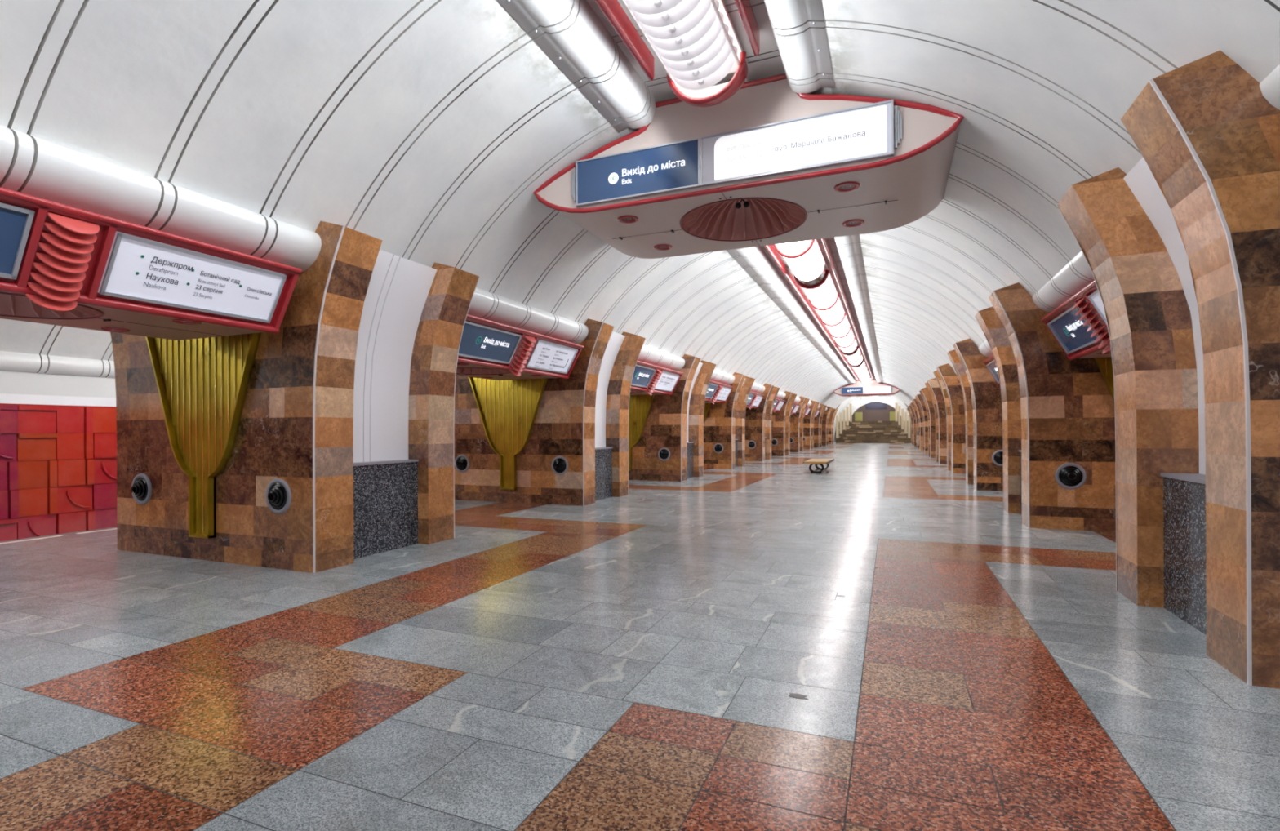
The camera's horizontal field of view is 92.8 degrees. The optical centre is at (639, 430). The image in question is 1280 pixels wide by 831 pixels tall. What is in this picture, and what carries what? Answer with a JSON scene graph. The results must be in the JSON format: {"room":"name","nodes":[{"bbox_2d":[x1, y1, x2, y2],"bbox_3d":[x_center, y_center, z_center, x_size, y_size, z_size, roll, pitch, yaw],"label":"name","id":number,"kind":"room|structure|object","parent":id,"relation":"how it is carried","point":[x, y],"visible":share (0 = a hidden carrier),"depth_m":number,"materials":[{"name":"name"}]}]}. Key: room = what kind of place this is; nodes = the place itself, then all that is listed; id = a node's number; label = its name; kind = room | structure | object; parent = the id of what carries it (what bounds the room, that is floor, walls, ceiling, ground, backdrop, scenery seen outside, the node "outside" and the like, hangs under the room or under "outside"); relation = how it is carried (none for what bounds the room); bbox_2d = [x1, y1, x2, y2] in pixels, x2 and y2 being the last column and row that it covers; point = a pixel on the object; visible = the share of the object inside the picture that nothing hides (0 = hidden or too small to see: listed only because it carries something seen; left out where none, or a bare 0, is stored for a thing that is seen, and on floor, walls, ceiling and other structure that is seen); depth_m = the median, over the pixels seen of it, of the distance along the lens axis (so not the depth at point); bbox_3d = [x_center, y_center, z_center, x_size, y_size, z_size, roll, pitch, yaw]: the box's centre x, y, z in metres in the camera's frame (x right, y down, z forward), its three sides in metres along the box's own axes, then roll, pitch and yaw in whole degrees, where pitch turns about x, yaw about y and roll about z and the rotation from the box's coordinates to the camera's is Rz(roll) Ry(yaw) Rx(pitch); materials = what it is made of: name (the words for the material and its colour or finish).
{"room":"metro station","nodes":[
{"label":"metro station","id":0,"kind":"room"},
{"bbox_2d":[0,318,113,360],"bbox_3d":[1.333,-2.070,35.134,5.394,1.405,82.000,0,0,22],"label":"ceiling","id":1,"kind":"structure","parent":0,"point":[16,336],"depth_m":11.41,"materials":[{"name":"white paint"}]},
{"bbox_2d":[0,351,117,541],"bbox_3d":[-1.085,0.782,36.134,0.200,4.615,82.000,0,0,22],"label":"wall","id":2,"kind":"structure","parent":0,"point":[58,461],"depth_m":11.65,"materials":[{"name":"red tile"}]},
{"bbox_2d":[0,443,1279,830],"bbox_3d":[9.930,1.704,29.439,20.360,0.302,90.000,0,0,22],"label":"floor","id":3,"kind":"structure","parent":0,"point":[633,661],"depth_m":3.94,"materials":[{"name":"grey stone"}]},
{"bbox_2d":[110,221,479,573],"bbox_3d":[-4.967,-0.378,8.727,4.693,4.000,2.406,0,0,22],"label":"marble pillar","id":4,"kind":"structure","parent":3,"relation":"on","point":[350,404],"depth_m":7.82,"materials":[{"name":"brown stone"}]},
{"bbox_2d":[131,473,151,504],"bbox_3d":[-6.644,0.780,8.073,0.420,0.420,0.106,0,0,22],"label":"wall vent","id":5,"kind":"object","parent":4,"relation":"attached to","point":[141,487],"visible":1,"depth_m":8.05,"materials":[{"name":"grey metal"}]},
{"bbox_2d":[145,332,261,538],"bbox_3d":[-5.447,-0.025,7.576,2.200,2.700,0.095,0,0,22],"label":"wall sculpture","id":6,"kind":"object","parent":4,"relation":"attached to","point":[202,384],"visible":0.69,"depth_m":7.59,"materials":[{"name":"yellow metal"}]},
{"bbox_2d":[265,478,291,514],"bbox_3d":[-4.240,0.769,7.083,0.420,0.420,0.106,0,0,22],"label":"wall vent","id":7,"kind":"object","parent":4,"relation":"attached to","point":[277,495],"visible":1,"depth_m":7.07,"materials":[{"name":"grey metal"}]},
{"bbox_2d":[454,318,645,506],"bbox_3d":[-2.474,-0.389,14.784,4.693,4.000,2.406,0,0,22],"label":"marble pillar","id":8,"kind":"structure","parent":3,"relation":"on","point":[582,418],"depth_m":13.58,"materials":[{"name":"brown stone"}]},
{"bbox_2d":[454,454,469,472],"bbox_3d":[-4.151,0.769,14.130,0.420,0.420,0.106,0,0,22],"label":"wall vent","id":9,"kind":"object","parent":8,"relation":"attached to","point":[461,464],"visible":1,"depth_m":14.12,"materials":[{"name":"grey metal"}]},
{"bbox_2d":[468,377,547,489],"bbox_3d":[-2.953,-0.037,13.633,2.200,2.700,0.095,0,0,22],"label":"wall sculpture","id":10,"kind":"object","parent":8,"relation":"attached to","point":[508,410],"visible":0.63,"depth_m":13.64,"materials":[{"name":"yellow metal"}]},
{"bbox_2d":[551,455,568,475],"bbox_3d":[-1.747,0.758,13.140,0.420,0.420,0.106,0,0,22],"label":"wall vent","id":11,"kind":"object","parent":8,"relation":"attached to","point":[559,464],"visible":1,"depth_m":13.13,"materials":[{"name":"grey metal"}]},
{"bbox_2d":[628,354,716,481],"bbox_3d":[0.019,-0.400,20.841,4.693,4.000,2.406,0,0,22],"label":"marble pillar","id":12,"kind":"structure","parent":3,"relation":"on","point":[674,422],"depth_m":19.38,"materials":[{"name":"brown stone"}]},
{"bbox_2d":[628,394,654,471],"bbox_3d":[-0.460,-0.048,19.690,2.200,2.700,0.095,0,0,22],"label":"panel","id":13,"kind":"object","parent":12,"relation":"attached to","point":[639,407],"visible":0.33,"depth_m":19.56,"materials":[{"name":"yellow metal"}]},
{"bbox_2d":[657,447,670,460],"bbox_3d":[0.746,0.747,19.197,0.420,0.420,0.106,0,0,22],"label":"wall vent","id":14,"kind":"object","parent":12,"relation":"attached to","point":[663,454],"visible":1,"depth_m":19.19,"materials":[{"name":"grey metal"}]},
{"bbox_2d":[703,372,755,469],"bbox_3d":[2.512,-0.411,26.898,4.693,4.000,2.406,0,0,22],"label":"marble pillar","id":15,"kind":"structure","parent":3,"relation":"on","point":[724,424],"depth_m":25.37,"materials":[{"name":"brown stone"}]},
{"bbox_2d":[703,403,711,423],"bbox_3d":[2.033,-0.059,25.747,2.200,2.700,0.095,0,0,22],"label":"panel","id":16,"kind":"object","parent":15,"relation":"attached to","point":[707,406],"visible":0.09,"depth_m":25.46,"materials":[{"name":"yellow metal"}]},
{"bbox_2d":[713,443,723,453],"bbox_3d":[3.240,0.735,25.254,0.420,0.420,0.106,0,0,22],"label":"wall vent","id":17,"kind":"object","parent":15,"relation":"attached to","point":[718,447],"visible":1,"depth_m":25.25,"materials":[{"name":"grey metal"}]},
{"bbox_2d":[745,383,780,461],"bbox_3d":[5.005,-0.422,32.955,4.693,4.000,2.406,0,0,22],"label":"marble pillar","id":18,"kind":"structure","parent":3,"relation":"on","point":[757,421],"depth_m":31.38,"materials":[{"name":"brown stone"}]},
{"bbox_2d":[747,440,755,448],"bbox_3d":[5.733,0.724,31.311,0.420,0.420,0.106,0,0,22],"label":"wall vent","id":19,"kind":"object","parent":18,"relation":"attached to","point":[751,444],"visible":1,"depth_m":31.31,"materials":[{"name":"grey metal"}]},
{"bbox_2d":[771,391,797,456],"bbox_3d":[7.498,-0.434,39.012,4.693,4.000,2.406,0,0,22],"label":"marble pillar","id":20,"kind":"structure","parent":3,"relation":"on","point":[780,421],"depth_m":37.39,"materials":[{"name":"brown stone"}]},
{"bbox_2d":[788,693,808,699],"bbox_3d":[0.953,1.595,3.658,0.118,0.002,0.066,0,0,22],"label":"chip","id":21,"kind":"object","parent":3,"relation":"on","point":[791,695],"visible":1,"depth_m":3.66,"materials":[{"name":"grey stone"}]},
{"bbox_2d":[789,395,809,452],"bbox_3d":[9.991,-0.445,45.069,4.693,4.000,2.406,0,0,22],"label":"marble pillar","id":22,"kind":"structure","parent":3,"relation":"on","point":[796,432],"depth_m":43.40,"materials":[{"name":"brown stone"}]},
{"bbox_2d":[803,400,819,449],"bbox_3d":[12.485,-0.456,51.126,4.693,4.000,2.406,0,0,22],"label":"marble pillar","id":23,"kind":"structure","parent":3,"relation":"on","point":[808,421],"depth_m":49.44,"materials":[{"name":"brown stone"}]},
{"bbox_2d":[803,457,834,473],"bbox_3d":[6.897,1.353,23.442,0.860,0.432,2.820,0,0,22],"label":"bench","id":24,"kind":"object","parent":3,"relation":"on","point":[813,461],"visible":1,"depth_m":22.68,"materials":[{"name":"brown wood"}]},
{"bbox_2d":[813,404,826,447],"bbox_3d":[14.978,-0.467,57.183,4.693,4.000,2.406,0,0,22],"label":"marble pillar","id":25,"kind":"structure","parent":3,"relation":"on","point":[818,420],"depth_m":55.50,"materials":[{"name":"brown stone"}]},
{"bbox_2d":[822,405,832,445],"bbox_3d":[17.471,-0.479,63.239,4.693,4.000,2.406,0,0,22],"label":"marble pillar","id":26,"kind":"structure","parent":3,"relation":"on","point":[826,415],"depth_m":61.52,"materials":[{"name":"brown stone"}]},
{"bbox_2d":[828,408,837,444],"bbox_3d":[19.964,-0.490,69.296,4.693,4.000,2.406,0,0,22],"label":"marble pillar","id":27,"kind":"structure","parent":3,"relation":"on","point":[831,420],"depth_m":67.56,"materials":[{"name":"brown stone"}]},
{"bbox_2d":[835,420,911,443],"bbox_3d":[27.993,0.154,73.260,8.200,2.640,4.800,0,0,22],"label":"staircase","id":28,"kind":"structure","parent":3,"relation":"on","point":[857,432],"depth_m":72.86,"materials":[{"name":"stone"}]},
{"bbox_2d":[835,415,839,439],"bbox_3d":[23.710,-0.377,73.237,0.320,2.750,0.240,0,0,22],"label":"pylon","id":29,"kind":"object","parent":28,"relation":"on","point":[837,417],"visible":1,"depth_m":73.14,"materials":[{"name":"beige stone"}]},
{"bbox_2d":[839,413,842,434],"bbox_3d":[24.356,-0.825,73.944,0.320,2.650,0.240,0,0,22],"label":"pylon","id":30,"kind":"object","parent":28,"relation":"on","point":[840,414],"visible":1,"depth_m":73.86,"materials":[{"name":"beige stone"}]},
{"bbox_2d":[842,409,845,430],"bbox_3d":[25.001,-1.272,74.651,0.320,2.550,0.240,0,0,22],"label":"pylon","id":31,"kind":"object","parent":28,"relation":"on","point":[844,411],"visible":1,"depth_m":74.55,"materials":[{"name":"beige stone"}]},
{"bbox_2d":[897,405,901,426],"bbox_3d":[31.121,-1.745,73.104,0.320,2.450,0.240,0,0,22],"label":"pylon","id":32,"kind":"object","parent":28,"relation":"on","point":[899,406],"visible":1,"depth_m":73.02,"materials":[{"name":"beige stone"}]},
{"bbox_2d":[901,408,904,430],"bbox_3d":[31.086,-1.300,72.146,0.320,2.550,0.240,0,0,22],"label":"pylon","id":33,"kind":"object","parent":28,"relation":"on","point":[902,410],"visible":1,"depth_m":72.06,"materials":[{"name":"beige stone"}]},
{"bbox_2d":[904,411,907,434],"bbox_3d":[31.051,-0.855,71.188,0.320,2.650,0.240,0,0,22],"label":"pylon","id":34,"kind":"object","parent":28,"relation":"on","point":[905,412],"visible":1,"depth_m":71.10,"materials":[{"name":"beige stone"}]},
{"bbox_2d":[907,414,911,439],"bbox_3d":[31.015,-0.410,70.231,0.320,2.750,0.240,0,0,22],"label":"pylon","id":35,"kind":"object","parent":28,"relation":"on","point":[908,417],"visible":0.92,"depth_m":70.15,"materials":[{"name":"beige stone"}]},
{"bbox_2d":[906,407,913,444],"bbox_3d":[30.885,-0.539,64.758,4.693,4.000,2.406,0,0,22],"label":"marble pillar","id":36,"kind":"structure","parent":3,"relation":"on","point":[907,408],"depth_m":64.38,"materials":[{"name":"brown stone"}]},
{"bbox_2d":[907,404,915,445],"bbox_3d":[28.392,-0.528,58.701,4.693,4.000,2.406,0,0,22],"label":"marble pillar","id":37,"kind":"structure","parent":3,"relation":"on","point":[909,406],"depth_m":58.33,"materials":[{"name":"brown stone"}]},
{"bbox_2d":[910,402,919,448],"bbox_3d":[25.899,-0.517,52.644,4.693,4.000,2.406,0,0,22],"label":"marble pillar","id":38,"kind":"structure","parent":3,"relation":"on","point":[912,405],"depth_m":52.26,"materials":[{"name":"brown stone"}]},
{"bbox_2d":[912,398,923,450],"bbox_3d":[23.406,-0.505,46.587,4.693,4.000,2.406,0,0,22],"label":"marble pillar","id":39,"kind":"structure","parent":3,"relation":"on","point":[915,402],"depth_m":46.20,"materials":[{"name":"brown stone"}]},
{"bbox_2d":[915,394,928,453],"bbox_3d":[20.913,-0.494,40.530,4.693,4.000,2.406,0,0,22],"label":"marble pillar","id":40,"kind":"structure","parent":3,"relation":"on","point":[921,402],"depth_m":40.15,"materials":[{"name":"brown stone"}]},
{"bbox_2d":[919,386,935,457],"bbox_3d":[18.420,-0.483,34.473,4.693,4.000,2.406,0,0,22],"label":"marble pillar","id":41,"kind":"structure","parent":3,"relation":"on","point":[924,393],"depth_m":34.07,"materials":[{"name":"brown stone"}]},
{"bbox_2d":[924,377,946,464],"bbox_3d":[15.927,-0.472,28.416,4.693,4.000,2.406,0,0,22],"label":"marble pillar","id":42,"kind":"structure","parent":3,"relation":"on","point":[932,385],"depth_m":28.02,"materials":[{"name":"brown stone"}]},
{"bbox_2d":[933,363,965,473],"bbox_3d":[13.434,-0.461,22.359,4.693,4.000,2.406,0,0,22],"label":"marble pillar","id":43,"kind":"structure","parent":3,"relation":"on","point":[947,379],"depth_m":21.94,"materials":[{"name":"brown stone"}]},
{"bbox_2d":[946,337,1003,491],"bbox_3d":[10.940,-0.449,16.302,4.693,4.000,2.406,0,0,22],"label":"marble pillar","id":44,"kind":"structure","parent":3,"relation":"on","point":[982,397],"depth_m":15.87,"materials":[{"name":"brown stone"}]},
{"bbox_2d":[991,449,1003,466],"bbox_3d":[9.275,0.708,15.643,0.420,0.420,0.106,0,0,22],"label":"wall vent","id":45,"kind":"object","parent":44,"relation":"attached to","point":[998,458],"visible":0.66,"depth_m":15.68,"materials":[{"name":"grey metal"}]},
{"bbox_2d":[974,282,1115,532],"bbox_3d":[8.447,-0.438,10.245,4.693,4.000,2.406,0,0,22],"label":"marble pillar","id":46,"kind":"structure","parent":3,"relation":"on","point":[1058,411],"depth_m":9.75,"materials":[{"name":"brown stone"}]},
{"bbox_2d":[1054,462,1086,488],"bbox_3d":[6.782,0.720,9.586,0.420,0.420,0.106,0,0,22],"label":"wall vent","id":47,"kind":"object","parent":46,"relation":"attached to","point":[1069,475],"visible":1,"depth_m":9.59,"materials":[{"name":"grey metal"}]},
{"bbox_2d":[1093,356,1114,401],"bbox_3d":[7.980,-0.086,9.089,2.200,2.700,0.095,0,0,22],"label":"panel","id":48,"kind":"object","parent":46,"relation":"attached to","point":[1104,365],"visible":0.06,"depth_m":9.41,"materials":[{"name":"yellow metal"}]},
{"bbox_2d":[1056,49,1279,688],"bbox_3d":[5.954,-0.427,4.188,4.693,4.000,2.406,0,0,22],"label":"marble pillar","id":49,"kind":"structure","parent":3,"relation":"on","point":[1180,249],"depth_m":4.15,"materials":[{"name":"brown stone"}]},
{"bbox_2d":[0,0,1279,408],"bbox_3d":[10.696,-3.346,31.277,8.266,2.355,82.000,0,0,22],"label":"ceiling","id":50,"kind":"structure","parent":0,"point":[429,130],"depth_m":6.28,"materials":[{"name":"white paint"}]},
{"bbox_2d":[0,124,321,271],"bbox_3d":[-4.945,-2.022,4.184,0.487,0.448,5.980,0,0,22],"label":"duct","id":51,"kind":"object","parent":50,"relation":"attached to","point":[30,165],"visible":0.86,"depth_m":5.27,"materials":[{"name":"white metal"}]},
{"bbox_2d":[467,287,588,344],"bbox_3d":[-2.103,-2.034,11.087,0.487,0.448,4.150,0,0,22],"label":"duct","id":52,"kind":"object","parent":50,"relation":"attached to","point":[485,304],"visible":0.76,"depth_m":10.78,"materials":[{"name":"white metal"}]},
{"bbox_2d":[497,0,655,132],"bbox_3d":[-3.001,-4.237,0.984,0.545,0.419,15.550,0,0,22],"label":"duct","id":53,"kind":"object","parent":50,"relation":"attached to","point":[571,33],"visible":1,"depth_m":6.70,"materials":[{"name":"white metal"}]},
{"bbox_2d":[637,344,684,371],"bbox_3d":[0.390,-2.046,17.144,0.487,0.448,4.150,0,0,22],"label":"duct","id":54,"kind":"object","parent":50,"relation":"attached to","point":[647,354],"visible":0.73,"depth_m":17.16,"materials":[{"name":"white metal"}]},
{"bbox_2d":[594,0,759,106],"bbox_3d":[-1.419,-4.142,1.853,1.330,0.603,12.362,0,0,22],"label":"lamp","id":55,"kind":"object","parent":50,"relation":"hanging from","point":[698,44],"visible":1,"depth_m":6.50,"materials":[{"name":"white plastic"}]},
{"bbox_2d":[710,368,734,385],"bbox_3d":[2.883,-2.057,23.201,0.487,0.448,4.150,0,0,22],"label":"duct","id":56,"kind":"object","parent":50,"relation":"attached to","point":[718,376],"visible":0.52,"depth_m":23.46,"materials":[{"name":"white metal"}]},
{"bbox_2d":[533,73,964,258],"bbox_3d":[1.495,-3.697,8.927,5.546,1.328,2.640,0,0,22],"label":"hanging sign","id":57,"kind":"object","parent":50,"relation":"hanging from","point":[769,163],"visible":1,"depth_m":7.92,"materials":[{"name":"beige metal"}]},
{"bbox_2d":[617,214,639,223],"bbox_3d":[-0.171,-3.049,8.813,0.316,0.020,0.316,0,0,22],"label":"recessed light","id":58,"kind":"object","parent":57,"relation":"on","point":[621,219],"depth_m":8.79,"materials":[{"name":"red metal"}]},
{"bbox_2d":[653,244,672,250],"bbox_3d":[0.385,-3.052,10.163,0.316,0.020,0.316,0,0,22],"label":"recessed light","id":59,"kind":"object","parent":57,"relation":"on","point":[656,246],"depth_m":10.16,"materials":[{"name":"red metal"}]},
{"bbox_2d":[833,181,860,192],"bbox_3d":[2.603,-3.062,7.671,0.316,0.020,0.316,0,0,22],"label":"recessed light","id":60,"kind":"object","parent":57,"relation":"on","point":[841,186],"depth_m":7.66,"materials":[{"name":"red metal"}]},
{"bbox_2d":[842,218,864,226],"bbox_3d":[3.159,-3.064,9.021,0.316,0.020,0.316,0,0,22],"label":"recessed light","id":61,"kind":"object","parent":57,"relation":"on","point":[849,222],"depth_m":9.00,"materials":[{"name":"red metal"}]},
{"bbox_2d":[750,382,764,393],"bbox_3d":[5.376,-2.068,29.258,0.487,0.448,4.150,0,0,22],"label":"duct","id":62,"kind":"object","parent":50,"relation":"attached to","point":[756,388],"visible":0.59,"depth_m":29.70,"materials":[{"name":"white metal"}]},
{"bbox_2d":[776,391,786,399],"bbox_3d":[7.869,-2.079,35.314,0.487,0.448,4.150,0,0,22],"label":"duct","id":63,"kind":"object","parent":50,"relation":"attached to","point":[780,395],"visible":0.44,"depth_m":35.98,"materials":[{"name":"white metal"}]},
{"bbox_2d":[726,245,855,383],"bbox_3d":[9.849,-4.296,32.203,0.545,0.417,46.730,0,0,22],"label":"duct","id":64,"kind":"object","parent":50,"relation":"attached to","point":[754,260],"visible":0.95,"depth_m":18.94,"materials":[{"name":"white metal"}]},
{"bbox_2d":[764,238,824,257],"bbox_3d":[2.846,-4.167,12.214,1.330,0.592,3.270,0,0,22],"label":"lamp segment","id":65,"kind":"object","parent":50,"relation":"hanging from","point":[796,249],"visible":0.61,"depth_m":13.45,"materials":[{"name":"white plastic"}]},
{"bbox_2d":[764,0,835,93],"bbox_3d":[-0.907,-4.247,0.122,0.545,0.419,15.550,0,0,22],"label":"duct","id":66,"kind":"object","parent":50,"relation":"attached to","point":[797,26],"visible":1,"depth_m":6.40,"materials":[{"name":"white metal"}]},
{"bbox_2d":[765,238,836,288],"bbox_3d":[4.091,-4.172,15.238,1.330,0.592,3.270,0,0,22],"label":"lamp segment","id":67,"kind":"object","parent":50,"relation":"hanging from","point":[810,270],"visible":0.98,"depth_m":15.21,"materials":[{"name":"white plastic"}]},
{"bbox_2d":[787,266,844,311],"bbox_3d":[5.335,-4.178,18.262,1.330,0.592,3.270,0,0,22],"label":"lamp segment","id":68,"kind":"object","parent":50,"relation":"hanging from","point":[825,296],"visible":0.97,"depth_m":18.26,"materials":[{"name":"white"}]},
{"bbox_2d":[803,290,851,326],"bbox_3d":[6.580,-4.184,21.286,1.330,0.592,3.270,0,0,22],"label":"lamp segment","id":69,"kind":"object","parent":50,"relation":"hanging from","point":[834,316],"visible":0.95,"depth_m":21.36,"materials":[{"name":"white plastic"}]},
{"bbox_2d":[814,311,856,338],"bbox_3d":[7.825,-4.189,24.309,1.330,0.592,3.270,0,0,22],"label":"lamp segment","id":70,"kind":"object","parent":50,"relation":"hanging from","point":[842,330],"visible":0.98,"depth_m":24.45,"materials":[{"name":"white"}]},
{"bbox_2d":[823,325,859,347],"bbox_3d":[9.069,-4.195,27.333,1.330,0.592,3.270,0,0,22],"label":"lamp segment","id":71,"kind":"object","parent":50,"relation":"hanging from","point":[848,340],"visible":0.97,"depth_m":27.50,"materials":[{"name":"white plastic"}]},
{"bbox_2d":[831,335,862,355],"bbox_3d":[10.314,-4.200,30.357,1.330,0.592,3.270,0,0,22],"label":"lamp segment","id":72,"kind":"object","parent":50,"relation":"hanging from","point":[852,349],"visible":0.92,"depth_m":30.62,"materials":[{"name":"white plastic"}]},
{"bbox_2d":[836,345,865,362],"bbox_3d":[11.559,-4.206,33.381,1.330,0.592,3.270,0,0,22],"label":"lamp segment","id":73,"kind":"object","parent":50,"relation":"hanging from","point":[857,355],"visible":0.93,"depth_m":33.74,"materials":[{"name":"white plastic"}]},
{"bbox_2d":[840,352,866,367],"bbox_3d":[12.803,-4.212,36.405,1.330,0.592,3.270,0,0,22],"label":"lamp segment","id":74,"kind":"object","parent":50,"relation":"hanging from","point":[858,363],"visible":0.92,"depth_m":36.74,"materials":[{"name":"white plastic"}]},
{"bbox_2d":[844,357,869,372],"bbox_3d":[14.048,-4.217,39.429,1.330,0.592,3.270,0,0,22],"label":"lamp segment","id":75,"kind":"object","parent":50,"relation":"hanging from","point":[863,366],"visible":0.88,"depth_m":39.86,"materials":[{"name":"white plastic"}]},
{"bbox_2d":[834,234,883,382],"bbox_3d":[11.943,-4.305,31.341,0.545,0.417,46.730,0,0,22],"label":"duct","id":76,"kind":"object","parent":50,"relation":"attached to","point":[849,247],"visible":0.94,"depth_m":17.61,"materials":[{"name":"white metal"}]},
{"bbox_2d":[848,362,870,376],"bbox_3d":[15.293,-4.223,42.453,1.330,0.592,3.270,0,0,22],"label":"lamp segment","id":77,"kind":"object","parent":50,"relation":"hanging from","point":[863,372],"visible":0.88,"depth_m":43.00,"materials":[{"name":"white plastic"}]},
{"bbox_2d":[851,367,871,379],"bbox_3d":[16.537,-4.228,45.476,1.330,0.592,3.270,0,0,22],"label":"lamp segment","id":78,"kind":"object","parent":50,"relation":"hanging from","point":[864,376],"visible":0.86,"depth_m":46.01,"materials":[{"name":"white plastic"}]},
{"bbox_2d":[856,375,874,385],"bbox_3d":[19.026,-4.239,51.524,1.330,0.592,3.270,0,0,22],"label":"lamp segment","id":79,"kind":"object","parent":50,"relation":"hanging from","point":[868,382],"visible":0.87,"depth_m":52.30,"materials":[{"name":"white plastic"}]},
{"bbox_2d":[833,379,900,396],"bbox_3d":[20.309,-3.781,54.636,5.546,1.328,2.640,0,0,22],"label":"hanging sign","id":80,"kind":"object","parent":50,"relation":"hanging from","point":[873,388],"visible":1,"depth_m":53.50,"materials":[{"name":"beige metal"}]},
{"bbox_2d":[833,395,908,443],"bbox_3d":[27.947,-1.626,73.167,14.000,6.200,8.600,0,0,22],"label":"wall","id":81,"kind":"structure","parent":0,"point":[856,402],"depth_m":76.13,"materials":[{"name":"white paint"}]},
{"bbox_2d":[835,402,907,421],"bbox_3d":[32.075,-2.044,83.201,14.000,7.000,0.300,0,0,22],"label":"wall","id":82,"kind":"structure","parent":0,"point":[870,415],"depth_m":83.05,"materials":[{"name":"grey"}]},
{"bbox_2d":[854,412,862,421],"bbox_3d":[30.058,-1.850,83.815,1.000,1.350,0.100,0,0,22],"label":"wall panel","id":83,"kind":"object","parent":82,"relation":"attached to","point":[858,415],"visible":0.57,"depth_m":83.76,"materials":[{"name":"yellow"}]},
{"bbox_2d":[865,402,886,409],"bbox_3d":[32.121,-3.520,82.935,2.700,1.250,0.150,0,0,22],"label":"notice board","id":84,"kind":"object","parent":82,"relation":"attached to","point":[872,405],"visible":0.57,"depth_m":82.88,"materials":[{"name":"blue"}]},
{"bbox_2d":[889,411,895,421],"bbox_3d":[34.173,-1.869,82.121,1.000,1.350,0.100,0,0,22],"label":"wall panel","id":85,"kind":"object","parent":82,"relation":"attached to","point":[892,414],"visible":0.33,"depth_m":82.12,"materials":[{"name":"yellow"}]},
{"label":"ceiling","id":86,"kind":"structure","parent":0,"visible":0},
{"bbox_2d":[0,186,302,340],"bbox_3d":[-5.362,-1.619,5.210,2.149,1.324,3.860,0,0,22],"label":"sign","id":87,"kind":"object","parent":86,"relation":"hanging from","point":[61,264],"visible":1,"depth_m":5.46,"materials":[{"name":"red metal"}]},
{"bbox_2d":[100,327,130,332],"bbox_3d":[-5.657,-1.085,6.577,0.245,0.020,0.245,0,0,22],"label":"recessed light","id":88,"kind":"object","parent":87,"relation":"on","point":[108,329],"depth_m":6.55,"materials":[{"name":"red metal"}]},
{"bbox_2d":[171,318,201,324],"bbox_3d":[-4.548,-1.089,6.120,0.245,0.020,0.245,0,0,22],"label":"recessed light","id":89,"kind":"object","parent":87,"relation":"on","point":[175,320],"depth_m":6.10,"materials":[{"name":"red metal"}]},
{"bbox_2d":[456,314,583,380],"bbox_3d":[-2.869,-1.630,11.268,2.149,1.324,3.860,0,0,22],"label":"sign","id":90,"kind":"object","parent":86,"relation":"hanging from","point":[489,349],"visible":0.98,"depth_m":10.84,"materials":[{"name":"red metal"}]},
{"bbox_2d":[630,360,683,395],"bbox_3d":[-0.376,-1.641,17.324,2.149,1.324,3.860,0,0,22],"label":"sign","id":91,"kind":"object","parent":86,"relation":"hanging from","point":[648,379],"visible":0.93,"depth_m":16.99,"materials":[{"name":"red metal"}]},
{"bbox_2d":[704,380,733,404],"bbox_3d":[2.117,-1.652,23.381,2.149,1.324,3.860,0,0,22],"label":"sign","id":92,"kind":"object","parent":86,"relation":"hanging from","point":[717,393],"visible":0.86,"depth_m":23.13,"materials":[{"name":"red metal"}]},
{"bbox_2d":[746,391,764,409],"bbox_3d":[4.610,-1.663,29.438,2.149,1.324,3.860,0,0,22],"label":"sign","id":93,"kind":"object","parent":86,"relation":"hanging from","point":[754,399],"visible":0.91,"depth_m":29.26,"materials":[{"name":"red metal"}]},
{"bbox_2d":[772,398,785,412],"bbox_3d":[7.103,-1.675,35.495,2.149,1.324,3.860,0,0,22],"label":"sign","id":94,"kind":"object","parent":86,"relation":"hanging from","point":[778,404],"visible":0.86,"depth_m":35.41,"materials":[{"name":"red metal"}]},
{"bbox_2d":[791,403,799,414],"bbox_3d":[9.596,-1.686,41.552,2.149,1.324,3.860,0,0,22],"label":"sign","id":95,"kind":"object","parent":86,"relation":"hanging from","point":[795,406],"visible":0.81,"depth_m":41.49,"materials":[{"name":"red metal"}]},
{"label":"ceiling","id":96,"kind":"structure","parent":0,"visible":0},
{"bbox_2d":[977,339,992,357],"bbox_3d":[8.246,-2.081,13.866,0.487,0.448,4.150,0,0,22],"label":"duct","id":97,"kind":"object","parent":96,"relation":"attached to","point":[984,348],"visible":0.13,"depth_m":15.21,"materials":[{"name":"white metal"}]},
{"bbox_2d":[982,355,1000,387],"bbox_3d":[9.029,-1.643,13.453,2.149,1.324,3.860,0,0,22],"label":"sign","id":98,"kind":"object","parent":96,"relation":"attached to","point":[989,362],"visible":0.04,"depth_m":15.14,"materials":[{"name":"red metal"}]},
{"bbox_2d":[1031,250,1094,312],"bbox_3d":[5.753,-2.070,7.809,0.487,0.448,4.150,0,0,22],"label":"duct","id":99,"kind":"object","parent":96,"relation":"attached to","point":[1077,274],"visible":0.35,"depth_m":8.30,"materials":[{"name":"white metal"}]},
{"bbox_2d":[1040,280,1111,360],"bbox_3d":[6.536,-1.632,7.396,2.149,1.324,3.860,0,0,22],"label":"sign","id":100,"kind":"object","parent":96,"relation":"attached to","point":[1078,325],"visible":0.18,"depth_m":8.29,"materials":[{"name":"red metal"}]},
{"bbox_2d":[1259,64,1279,109],"bbox_3d":[2.912,-2.057,0.906,0.487,0.448,5.980,0,0,22],"label":"duct","id":101,"kind":"object","parent":96,"relation":"attached to","point":[1269,86],"visible":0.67,"depth_m":3.68,"materials":[{"name":"white metal"}]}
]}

